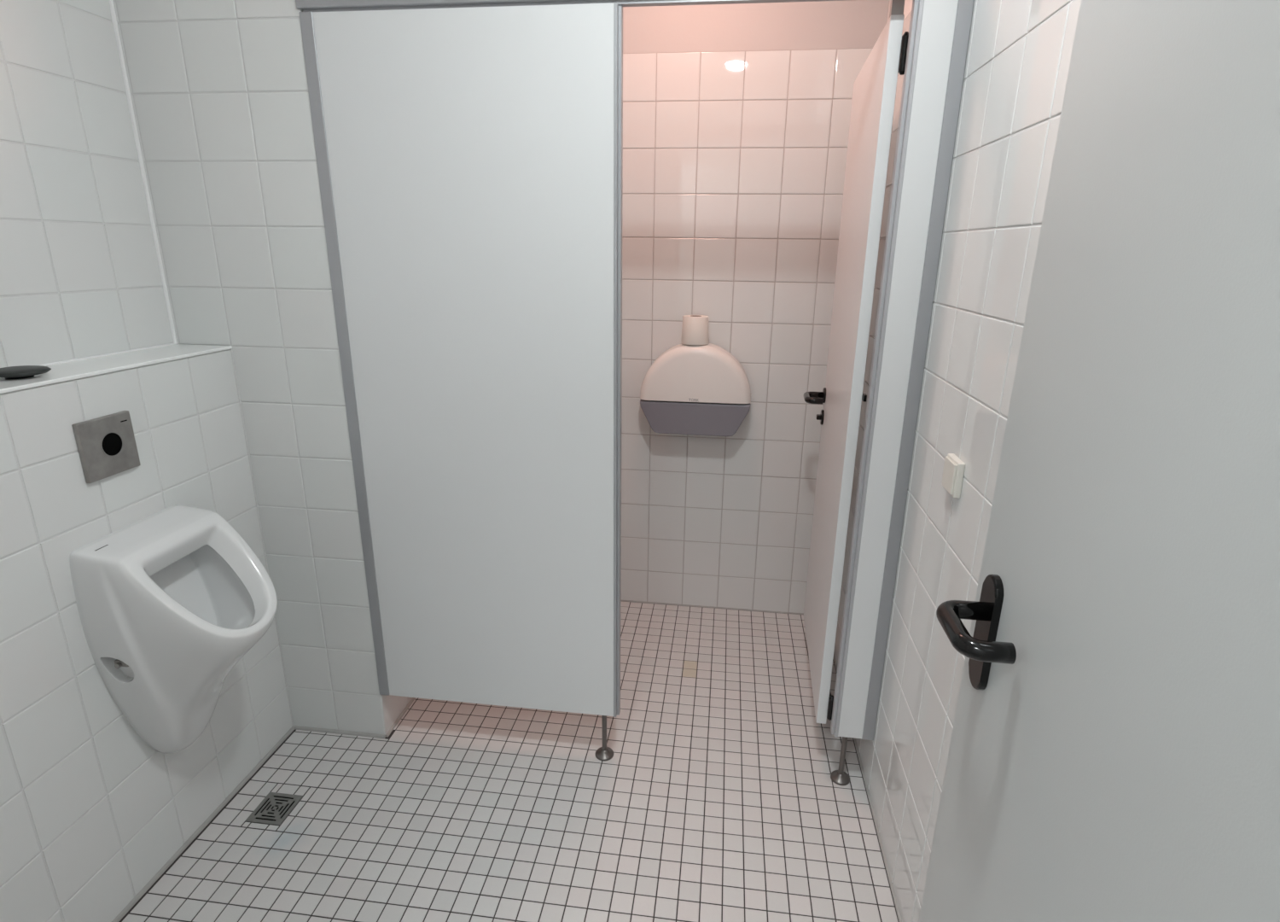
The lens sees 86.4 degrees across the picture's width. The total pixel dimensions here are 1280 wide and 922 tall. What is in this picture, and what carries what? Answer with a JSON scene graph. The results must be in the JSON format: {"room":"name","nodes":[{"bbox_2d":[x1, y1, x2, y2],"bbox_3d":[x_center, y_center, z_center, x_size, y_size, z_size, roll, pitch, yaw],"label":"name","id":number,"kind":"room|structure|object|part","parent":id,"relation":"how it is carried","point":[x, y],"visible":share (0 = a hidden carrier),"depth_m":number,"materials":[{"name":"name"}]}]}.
{"room":"public restroom","nodes":[
{"label":"public restroom","id":0,"kind":"room"},
{"bbox_2d":[0,0,173,367],"bbox_3d":[-1.407,-0.684,0.778,0.120,1.336,1.800,3,17,7],"label":"wall","id":1,"kind":"structure","parent":0,"point":[80,276],"depth_m":1.51,"materials":[{"name":"tile"}]},
{"bbox_2d":[37,0,177,366],"bbox_3d":[-1.343,-0.492,0.883,0.011,0.902,1.704,3,17,7],"label":"sealant","id":2,"kind":"structure","parent":1,"relation":"attached to","point":[111,2],"depth_m":1.68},
{"bbox_2d":[0,349,292,921],"bbox_3d":[-1.343,0.528,1.143,0.281,1.194,1.800,3,17,7],"label":"wall","id":3,"kind":"structure","parent":0,"point":[90,812],"depth_m":1.45,"materials":[{"name":"tile"}]},
{"bbox_2d":[71,410,140,482],"bbox_3d":[-1.131,-0.032,1.450,0.013,0.126,0.128,3,17,7],"label":"flush plate","id":4,"kind":"object","parent":3,"relation":"attached to","point":[106,445],"visible":1,"depth_m":1.44,"materials":[{"name":"metal"}]},
{"bbox_2d":[0,343,232,393],"bbox_3d":[-1.268,-0.057,1.005,0.165,0.008,1.700,3,17,7],"label":"ledge","id":5,"kind":"object","parent":3,"relation":"on","point":[94,366],"visible":1,"depth_m":1.51,"materials":[{"name":"white tile"}]},
{"bbox_2d":[0,365,51,378],"bbox_3d":[-1.225,-0.175,1.345,0.101,0.018,0.106,3,17,7],"label":"stopper","id":6,"kind":"object","parent":5,"relation":"on","point":[21,371],"visible":1,"depth_m":1.33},
{"bbox_2d":[69,504,277,753],"bbox_3d":[-0.999,0.433,1.585,0.287,0.592,0.311,3,17,7],"label":"urinal","id":7,"kind":"object","parent":3,"relation":"attached to","point":[169,601],"visible":1,"depth_m":1.49,"materials":[{"name":"ceramic"}]},
{"bbox_2d":[230,349,293,725],"bbox_3d":[-1.089,0.273,1.979,0.004,1.193,0.004,3,17,7],"label":"sealant","id":8,"kind":"structure","parent":3,"relation":"attached to","point":[248,454],"depth_m":1.94,"materials":[{"name":"plastic"}]},
{"bbox_2d":[119,600,898,921],"bbox_3d":[-0.349,1.025,1.732,2.161,0.080,2.880,3,17,7],"label":"floor","id":9,"kind":"structure","parent":0,"point":[717,799],"depth_m":1.84,"materials":[{"name":"tile"}]},
{"bbox_2d":[112,0,412,733],"bbox_3d":[-0.999,-0.522,2.292,0.589,2.530,1.081,3,17,7],"label":"wall pier","id":10,"kind":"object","parent":9,"relation":"on","point":[218,89],"visible":0.36,"depth_m":1.74,"materials":[{"name":"tile"}]},
{"bbox_2d":[111,697,415,921],"bbox_3d":[-0.990,0.958,1.787,0.322,0.016,2.660,3,17,7],"label":"sealant","id":11,"kind":"structure","parent":9,"relation":"on","point":[162,869],"depth_m":1.90,"materials":[{"name":"grey rubber"}]},
{"bbox_2d":[244,791,302,825],"bbox_3d":[-0.989,0.941,1.845,0.099,0.003,0.102,3,17,7],"label":"floor drain","id":12,"kind":"object","parent":9,"relation":"on","point":[275,807],"visible":1,"depth_m":1.84,"materials":[{"name":"metal"}]},
{"bbox_2d":[295,0,974,785],"bbox_3d":[-0.060,-0.079,1.754,1.459,2.024,0.056,3,17,7],"label":"partition","id":13,"kind":"object","parent":9,"relation":"on","point":[469,153],"depth_m":1.68,"materials":[{"name":"white laminate"}]},
{"bbox_3d":[-0.407,-0.137,1.776,0.700,1.804,0.028,3,17,7],"label":"panel","id":14,"kind":"part","parent":13,"relation":"part of","materials":[{"name":"white laminate"}]},
{"bbox_3d":[-0.049,-1.012,1.458,1.459,0.066,0.040,3,17,7],"label":"head rail","id":15,"kind":"part","parent":13,"relation":"part of","materials":[{"name":"metal"}]},
{"bbox_3d":[-0.106,0.808,2.033,0.015,0.158,0.015,3,17,7],"label":"support leg","id":16,"kind":"part","parent":13,"relation":"part of","materials":[{"name":"metal"}]},
{"bbox_3d":[0.581,0.842,1.951,0.015,0.158,0.015,3,17,7],"label":"support leg","id":17,"kind":"part","parent":13,"relation":"part of","materials":[{"name":"metal"}]},
{"bbox_2d":[802,0,908,723],"bbox_3d":[0.559,-0.199,1.983,0.105,1.818,0.637,3,17,7],"label":"door","id":18,"kind":"structure","parent":13,"relation":"in","point":[874,92],"depth_m":1.81,"materials":[{"name":"white laminate"}]},
{"bbox_3d":[0.573,-0.207,2.234,0.072,0.021,0.122,3,17,7],"label":"door handle","id":19,"kind":"part","parent":18,"relation":"part of","materials":[{"name":"black plastic"}]},
{"bbox_3d":[0.601,-0.089,1.655,0.073,1.800,0.028,3,17,7],"label":"panel","id":20,"kind":"part","parent":13,"relation":"part of","materials":[{"name":"white laminate"}]},
{"bbox_2d":[621,0,889,612],"bbox_3d":[0.132,-0.610,2.619,1.576,2.530,0.120,3,17,7],"label":"wall","id":21,"kind":"structure","parent":0,"point":[736,117],"depth_m":2.49,"materials":[{"name":"tile"}]},
{"bbox_2d":[640,343,751,436],"bbox_3d":[0.211,-0.274,2.580,0.424,0.341,0.130,3,17,7],"label":"dispenser","id":22,"kind":"object","parent":21,"relation":"attached to","point":[688,389],"visible":0.98,"depth_m":2.52,"materials":[{"name":"white plastic"}]},
{"bbox_2d":[680,314,708,344],"bbox_3d":[0.204,-0.483,2.510,0.101,0.100,0.101,3,17,7],"label":"toilet roll","id":23,"kind":"object","parent":22,"relation":"on","point":[695,330],"visible":1,"depth_m":2.47,"materials":[{"name":"paper"}]},
{"bbox_2d":[621,599,803,614],"bbox_3d":[0.052,0.613,2.942,1.452,0.008,0.008,3,17,7],"label":"sealant","id":24,"kind":"structure","parent":21,"relation":"attached to","point":[621,600],"depth_m":2.91,"materials":[{"name":"grey rubber"}]},
{"bbox_2d":[833,0,1081,921],"bbox_3d":[0.671,-0.153,1.168,0.120,2.530,2.760,3,17,7],"label":"wall","id":25,"kind":"structure","parent":0,"point":[1019,53],"depth_m":1.34,"materials":[{"name":"tile"}]},
{"bbox_2d":[833,653,901,921],"bbox_3d":[0.601,1.037,1.597,0.010,0.010,2.660,3,17,7],"label":"sealant","id":26,"kind":"structure","parent":25,"relation":"attached to","point":[834,660],"depth_m":1.79,"materials":[{"name":"grey rubber"}]},
{"bbox_2d":[941,453,965,498],"bbox_3d":[0.613,0.028,1.335,0.018,0.071,0.072,3,17,7],"label":"light switch","id":27,"kind":"object","parent":25,"relation":"attached to","point":[953,472],"visible":1,"depth_m":1.31,"materials":[{"name":"beige plastic"}]},
{"bbox_3d":[-0.511,0.185,0.028,2.161,2.530,0.100,3,17,7],"label":"wall","id":28,"kind":"structure","parent":0,"visible":0},
{"bbox_2d":[919,0,1279,921],"bbox_3d":[0.396,0.309,0.496,0.116,2.022,0.940,3,17,6],"label":"door","id":29,"kind":"structure","parent":28,"relation":"in","point":[1114,753],"depth_m":0.59,"materials":[{"name":"grey laminate"}]},
{"bbox_3d":[0.413,0.209,0.844,0.070,0.024,0.122,3,17,7],"label":"handle","id":30,"kind":"part","parent":29,"relation":"part of","materials":[{"name":"black plastic"}]},
{"bbox_3d":[0.453,0.225,0.893,0.011,0.164,0.044,3,17,7],"label":"handle plate","id":31,"kind":"part","parent":29,"relation":"part of","materials":[{"name":"black plastic"}]}
]}

